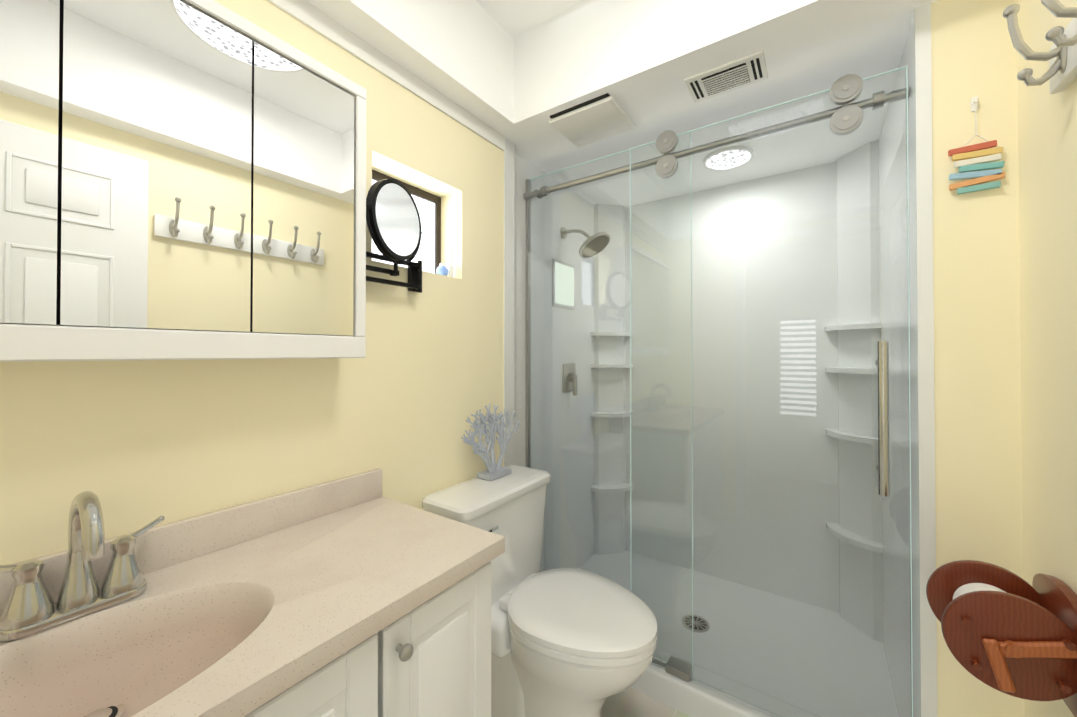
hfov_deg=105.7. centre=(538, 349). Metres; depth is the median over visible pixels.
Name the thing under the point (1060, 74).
hook rack
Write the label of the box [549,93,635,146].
ceiling vent
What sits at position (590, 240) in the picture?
shower head
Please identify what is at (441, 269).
jar
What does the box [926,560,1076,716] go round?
toilet paper holder
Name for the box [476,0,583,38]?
ceiling
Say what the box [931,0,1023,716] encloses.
wall
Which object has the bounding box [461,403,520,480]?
decor
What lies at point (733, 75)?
ceiling vent
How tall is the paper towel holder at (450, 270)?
0.124 m
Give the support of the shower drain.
in the pan
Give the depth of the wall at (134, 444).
1.05 m
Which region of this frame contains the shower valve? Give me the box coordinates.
[563,363,576,395]
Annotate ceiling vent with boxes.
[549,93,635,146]
[684,50,767,102]
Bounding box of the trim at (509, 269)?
[504,138,515,466]
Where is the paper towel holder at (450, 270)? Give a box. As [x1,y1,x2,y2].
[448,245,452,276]
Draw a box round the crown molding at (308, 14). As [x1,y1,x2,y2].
[267,0,504,150]
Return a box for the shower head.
[560,227,610,257]
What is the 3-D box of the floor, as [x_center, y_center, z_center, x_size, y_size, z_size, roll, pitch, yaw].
[-0.095,1.292,0.491,1.760,0.060,4.350,0,-1,35]
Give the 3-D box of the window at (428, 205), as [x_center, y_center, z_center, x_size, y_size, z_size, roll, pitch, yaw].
[-0.494,-0.422,1.427,0.038,0.325,0.367,0,-1,35]
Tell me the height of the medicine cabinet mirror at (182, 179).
0.693 m
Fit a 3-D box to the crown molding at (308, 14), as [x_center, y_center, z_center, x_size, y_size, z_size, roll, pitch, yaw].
[-0.613,-0.862,1.020,0.008,0.057,1.660,0,-1,35]
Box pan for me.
[578,551,898,716]
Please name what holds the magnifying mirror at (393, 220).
attached to the wall at (134, 444)
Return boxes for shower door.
[523,66,912,716]
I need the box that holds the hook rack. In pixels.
[1003,0,1076,93]
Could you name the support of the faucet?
on the bathroom vanity
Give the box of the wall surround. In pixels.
[515,2,936,716]
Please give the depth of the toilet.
1.23 m
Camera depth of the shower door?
1.40 m
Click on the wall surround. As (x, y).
(917, 288)
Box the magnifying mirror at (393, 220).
[366,179,421,292]
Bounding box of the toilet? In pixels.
[422,465,656,716]
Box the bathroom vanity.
[0,468,504,716]
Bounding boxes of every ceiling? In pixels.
[306,0,937,206]
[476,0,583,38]
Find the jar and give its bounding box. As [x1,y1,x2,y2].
[436,263,447,275]
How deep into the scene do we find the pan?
1.64 m
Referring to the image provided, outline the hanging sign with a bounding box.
[948,96,1005,193]
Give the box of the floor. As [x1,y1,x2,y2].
[601,687,689,716]
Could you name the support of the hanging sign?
attached to the wall at (977, 395)
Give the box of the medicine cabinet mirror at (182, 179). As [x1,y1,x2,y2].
[0,0,366,361]
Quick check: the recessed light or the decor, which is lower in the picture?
the decor
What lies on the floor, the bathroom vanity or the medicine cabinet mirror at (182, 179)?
the bathroom vanity
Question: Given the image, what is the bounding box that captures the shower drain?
[682,615,709,632]
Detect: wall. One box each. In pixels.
[0,0,503,564]
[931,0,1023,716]
[1017,0,1076,716]
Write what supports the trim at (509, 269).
attached to the wall at (134, 444)
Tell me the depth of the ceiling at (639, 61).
1.40 m
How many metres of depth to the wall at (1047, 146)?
0.84 m
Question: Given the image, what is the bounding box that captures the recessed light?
[704,146,753,169]
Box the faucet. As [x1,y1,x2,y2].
[0,491,164,641]
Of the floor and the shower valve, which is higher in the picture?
the shower valve
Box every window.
[372,169,440,273]

